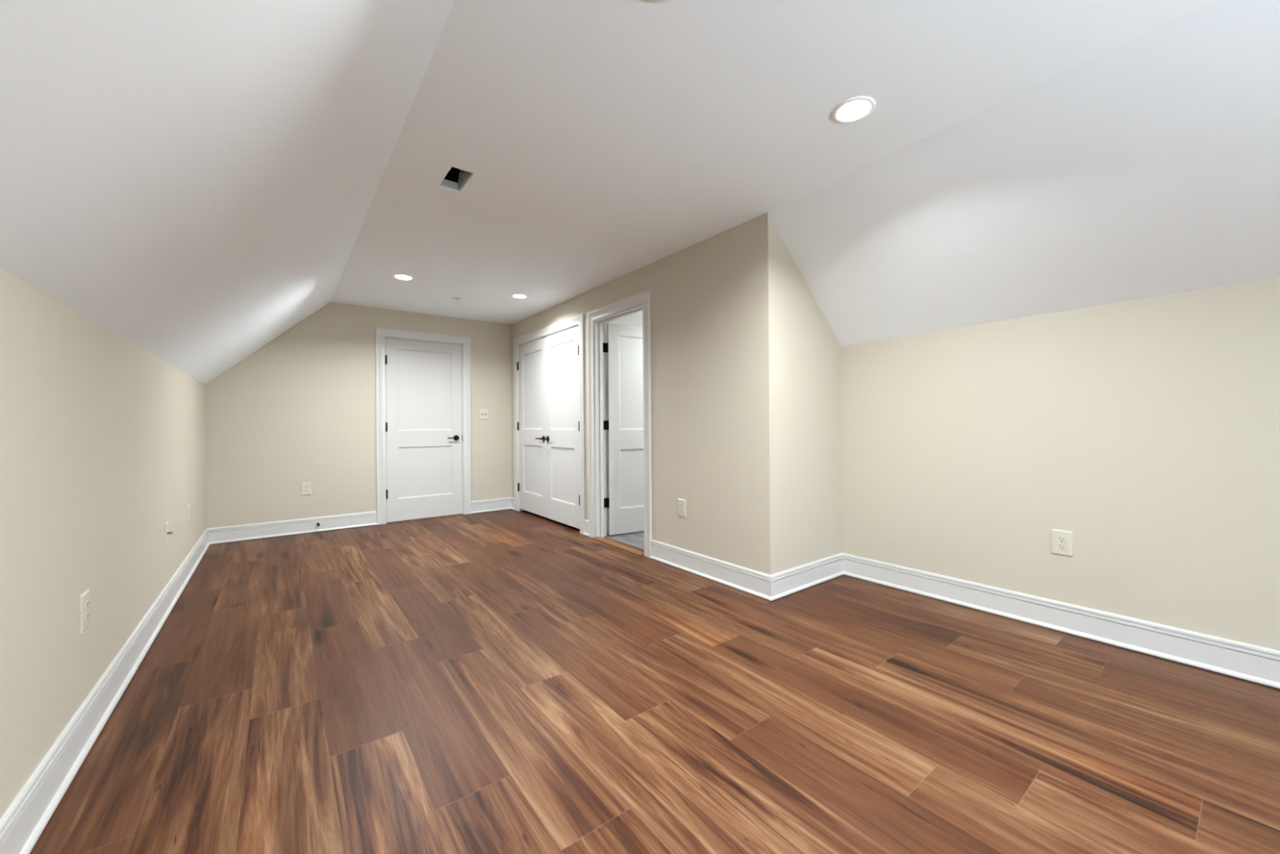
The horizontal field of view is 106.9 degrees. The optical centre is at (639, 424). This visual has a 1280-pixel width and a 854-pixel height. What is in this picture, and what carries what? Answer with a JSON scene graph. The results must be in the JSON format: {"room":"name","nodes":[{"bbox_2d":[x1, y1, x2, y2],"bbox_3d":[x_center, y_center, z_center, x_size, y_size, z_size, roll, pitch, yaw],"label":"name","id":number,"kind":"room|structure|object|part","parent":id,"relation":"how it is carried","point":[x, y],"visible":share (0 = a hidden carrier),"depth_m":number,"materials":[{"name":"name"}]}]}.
{"room":"empty attic room","nodes":[
{"label":"empty attic room","id":0,"kind":"room"},
{"bbox_2d":[0,266,206,818],"bbox_3d":[-0.902,0.368,0.217,0.120,1.496,10.441,0,0,-37],"label":"wall","id":1,"kind":"structure","parent":0,"point":[103,438],"depth_m":1.53,"materials":[{"name":"paint"}]},
{"bbox_2d":[80,589,90,634],"bbox_3d":[-1.879,0.633,1.608,0.009,0.127,0.083,0,0,-37],"label":"wall outlet","id":2,"kind":"object","parent":1,"relation":"attached to","point":[85,622],"visible":1,"depth_m":1.60,"materials":[{"name":"plastic"}]},
{"bbox_2d":[84,611,89,621],"bbox_3d":[-1.876,0.653,1.610,0.003,0.027,0.034,0,0,-37],"label":"socket","id":3,"kind":"object","parent":2,"relation":"attached to","point":[86,613],"depth_m":1.61,"materials":[{"name":"plastic"}]},
{"bbox_2d":[84,600,89,609],"bbox_3d":[-1.876,0.614,1.610,0.003,0.027,0.034,0,0,-37],"label":"socket","id":4,"kind":"object","parent":2,"relation":"attached to","point":[86,602],"depth_m":1.61,"materials":[{"name":"plastic"}]},
{"bbox_2d":[164,521,173,545],"bbox_3d":[-2.759,0.638,2.779,0.028,0.125,0.078,0,0,-37],"label":"cable plate","id":5,"kind":"object","parent":1,"relation":"attached to","point":[166,532],"visible":1,"depth_m":2.76,"materials":[{"name":"plastic"}]},
{"bbox_3d":[-2.767,0.638,2.772,0.006,0.125,0.078,0,0,-37],"label":"plate","id":6,"kind":"part","parent":5,"relation":"part of","materials":[{"name":"plastic"}]},
{"bbox_2d":[0,511,377,853],"bbox_3d":[-0.300,0.996,0.660,1.368,0.144,10.221,0,0,-37],"label":"baseboard","id":7,"kind":"structure","parent":1,"relation":"attached to","point":[21,825],"depth_m":1.73,"materials":[{"name":"paint"}]},
{"bbox_2d":[186,502,190,521],"bbox_3d":[-3.275,0.640,3.441,0.009,0.127,0.083,0,0,-37],"label":"wall outlet","id":8,"kind":"object","parent":1,"relation":"attached to","point":[188,504],"visible":1,"depth_m":3.41,"materials":[{"name":"plastic"}]},
{"bbox_2d":[205,302,511,528],"bbox_3d":[-2.784,-0.068,5.273,3.018,2.392,0.120,0,0,-37],"label":"wall","id":9,"kind":"structure","parent":0,"point":[301,407],"depth_m":4.84,"materials":[{"name":"paint"}]},
{"bbox_2d":[301,482,311,495],"bbox_3d":[-3.349,0.648,4.758,0.083,0.127,0.009,0,0,-37],"label":"wall outlet","id":10,"kind":"object","parent":9,"relation":"attached to","point":[305,486],"visible":1,"depth_m":4.75,"materials":[{"name":"plastic"}]},
{"bbox_2d":[375,327,471,524],"bbox_3d":[-2.489,0.020,5.485,1.010,2.134,0.140,0,0,-37],"label":"door frame","id":11,"kind":"structure","parent":9,"relation":"attached to","point":[380,333],"depth_m":5.29,"materials":[{"name":"paint"}]},
{"bbox_2d":[385,337,462,522],"bbox_3d":[-2.457,0.064,5.436,0.830,2.022,0.090,0,0,-37],"label":"door","id":12,"kind":"structure","parent":9,"relation":"in","point":[424,423],"depth_m":5.44,"materials":[{"name":"paint"}]},
{"bbox_2d":[479,408,488,419],"bbox_3d":[-1.924,-0.123,5.841,0.116,0.127,0.018,0,0,-37],"label":"light switch","id":13,"kind":"object","parent":9,"relation":"attached to","point":[483,413],"visible":1,"depth_m":5.84,"materials":[{"name":"plastic"}]},
{"bbox_2d":[471,497,514,513],"bbox_3d":[-1.807,1.006,5.860,0.522,0.144,0.121,0,0,-37],"label":"baseboard","id":14,"kind":"structure","parent":9,"relation":"attached to","point":[493,504],"depth_m":5.90,"materials":[{"name":"paint"}]},
{"bbox_2d":[0,0,1279,384],"bbox_3d":[0.577,-0.807,2.142,4.818,1.058,11.741,0,0,-37],"label":"ceiling","id":15,"kind":"structure","parent":0,"point":[196,180],"depth_m":1.81,"materials":[{"name":"paint"}]},
{"bbox_2d":[393,274,413,279],"bbox_3d":[-2.037,-1.265,4.084,0.160,0.006,0.160,0,0,-37],"label":"recessed light","id":16,"kind":"object","parent":15,"relation":"in","point":[402,277],"visible":1,"depth_m":4.08,"materials":[{"name":"white plastic"}]},
{"bbox_2d":[440,167,471,190],"bbox_3d":[-0.965,-1.413,2.484,0.123,0.246,0.257,0,0,-37],"label":"vent","id":17,"kind":"object","parent":15,"relation":"attached to","point":[455,180],"visible":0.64,"depth_m":2.59,"materials":[{"name":"white metal"}]},
{"bbox_3d":[-1.042,-1.308,2.583,0.115,0.038,0.002,0,0,-37],"label":"panel","id":18,"kind":"part","parent":17,"relation":"part of","materials":[{"name":"white metal"}]},
{"bbox_2d":[451,296,466,302],"bbox_3d":[-1.823,-1.250,4.778,0.136,0.040,0.136,0,0,-37],"label":"smoke detector","id":19,"kind":"object","parent":15,"relation":"attached to","point":[455,299],"visible":1,"depth_m":4.74,"materials":[{"name":"white plastic"}]},
{"bbox_2d":[511,293,528,298],"bbox_3d":[-1.195,-1.271,4.709,0.160,0.006,0.160,0,0,-37],"label":"recessed light","id":20,"kind":"object","parent":15,"relation":"in","point":[515,295],"visible":1,"depth_m":4.69,"materials":[{"name":"white plastic"}]},
{"bbox_2d":[832,96,875,123],"bbox_3d":[0.875,-1.285,1.943,0.160,0.006,0.160,0,0,-37],"label":"recessed light","id":21,"kind":"object","parent":15,"relation":"in","point":[855,108],"visible":1,"depth_m":1.94,"materials":[{"name":"white plastic"}]},
{"bbox_2d":[511,212,782,575],"bbox_3d":[-0.392,-0.103,4.501,0.146,2.432,4.007,0,0,-37],"label":"wall","id":22,"kind":"structure","parent":0,"point":[716,320],"depth_m":3.24,"materials":[{"name":"paint"}]},
{"bbox_2d":[516,337,546,517],"bbox_3d":[-1.290,0.036,5.595,0.090,2.018,0.767,0,0,-37],"label":"door","id":23,"kind":"structure","parent":22,"relation":"in","point":[531,365],"depth_m":5.59,"materials":[{"name":"paint"}]},
{"bbox_2d":[513,313,586,534],"bbox_3d":[-1.012,0.002,5.321,0.140,2.149,1.710,0,0,-37],"label":"door frame","id":24,"kind":"structure","parent":22,"relation":"attached to","point":[579,320],"depth_m":4.82,"materials":[{"name":"paint"}]},
{"bbox_2d":[542,325,580,528],"bbox_3d":[-0.825,0.033,4.978,0.090,2.018,0.767,0,0,-37],"label":"door","id":25,"kind":"structure","parent":22,"relation":"in","point":[562,348],"depth_m":4.99,"materials":[{"name":"paint"}]},
{"bbox_2d":[587,289,652,558],"bbox_3d":[-0.155,0.002,4.196,0.140,2.139,0.940,0,0,-37],"label":"door frame","id":26,"kind":"structure","parent":22,"relation":"attached to","point":[643,298],"depth_m":4.46,"materials":[{"name":"paint"}]},
{"bbox_2d":[602,323,644,535],"bbox_3d":[0.007,0.045,4.668,0.779,2.018,0.094,0,0,-28],"label":"door","id":27,"kind":"structure","parent":22,"relation":"in","point":[624,346],"depth_m":4.60,"materials":[{"name":"paint"}]},
{"bbox_3d":[-0.341,-0.731,4.519,0.035,0.090,0.002,0,0,-37],"label":"hinge plate","id":28,"kind":"part","parent":27,"relation":"part of","materials":[{"name":"black metal"}]},
{"bbox_3d":[-0.336,0.010,4.519,0.035,0.090,0.002,0,0,-37],"label":"hinge plate","id":29,"kind":"part","parent":27,"relation":"part of","materials":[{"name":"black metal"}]},
{"bbox_3d":[-0.331,0.750,4.519,0.035,0.090,0.002,0,0,-37],"label":"hinge plate","id":30,"kind":"part","parent":27,"relation":"part of","materials":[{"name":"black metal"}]},
{"bbox_2d":[678,498,686,517],"bbox_3d":[0.309,0.618,3.503,0.009,0.127,0.083,0,0,-37],"label":"wall outlet","id":31,"kind":"object","parent":22,"relation":"attached to","point":[682,503],"visible":1,"depth_m":3.50,"materials":[{"name":"plastic"}]},
{"bbox_2d":[29,508,1279,853],"bbox_3d":[0.552,1.088,2.125,4.697,0.056,11.721,0,0,-37],"label":"floor","id":32,"kind":"structure","parent":0,"point":[510,681],"depth_m":1.71,"materials":[{"name":"brown wood"}]},
{"bbox_2d":[591,536,644,555],"bbox_3d":[-0.196,1.063,4.159,0.066,0.016,0.758,0,0,-37],"label":"threshold","id":33,"kind":"object","parent":32,"relation":"on","point":[627,548],"visible":0.85,"depth_m":4.12,"materials":[{"name":"brown wood"}]},
{"bbox_2d":[605,238,821,532],"bbox_3d":[0.875,-0.102,4.303,1.630,2.372,2.156,0,0,-37],"label":"wall","id":34,"kind":"structure","parent":0,"point":[636,319],"depth_m":4.77,"materials":[{"name":"paint"}]},
{"bbox_2d":[780,235,841,571],"bbox_3d":[1.118,-0.039,3.208,0.688,2.283,0.120,0,0,-37],"label":"wall","id":35,"kind":"structure","parent":0,"point":[811,351],"depth_m":3.12,"materials":[{"name":"paint"}]},
{"bbox_2d":[840,276,1279,650],"bbox_3d":[3.355,0.215,0.942,0.120,1.746,6.434,0,0,-37],"label":"wall","id":36,"kind":"structure","parent":0,"point":[1145,430],"depth_m":2.33,"materials":[{"name":"paint"}]},
{"bbox_2d":[649,539,1279,688],"bbox_3d":[2.638,0.977,1.101,0.835,0.144,7.362,0,0,-37],"label":"baseboard","id":37,"kind":"structure","parent":36,"relation":"attached to","point":[1246,661],"depth_m":2.56,"materials":[{"name":"paint"}]},
{"bbox_2d":[1051,528,1073,556],"bbox_3d":[2.152,0.605,2.418,0.009,0.127,0.083,0,0,-37],"label":"wall outlet","id":38,"kind":"object","parent":36,"relation":"attached to","point":[1061,540],"visible":1,"depth_m":2.42,"materials":[{"name":"plastic"}]},
{"bbox_2d":[1057,543,1066,549],"bbox_3d":[2.149,0.624,2.416,0.003,0.027,0.034,0,0,-37],"label":"socket","id":39,"kind":"object","parent":38,"relation":"attached to","point":[1060,546],"depth_m":2.42,"materials":[{"name":"plastic"}]},
{"bbox_2d":[1057,536,1066,542],"bbox_3d":[2.149,0.585,2.416,0.003,0.027,0.034,0,0,-37],"label":"socket","id":40,"kind":"object","parent":38,"relation":"attached to","point":[1060,539],"depth_m":2.42,"materials":[{"name":"plastic"}]}
]}

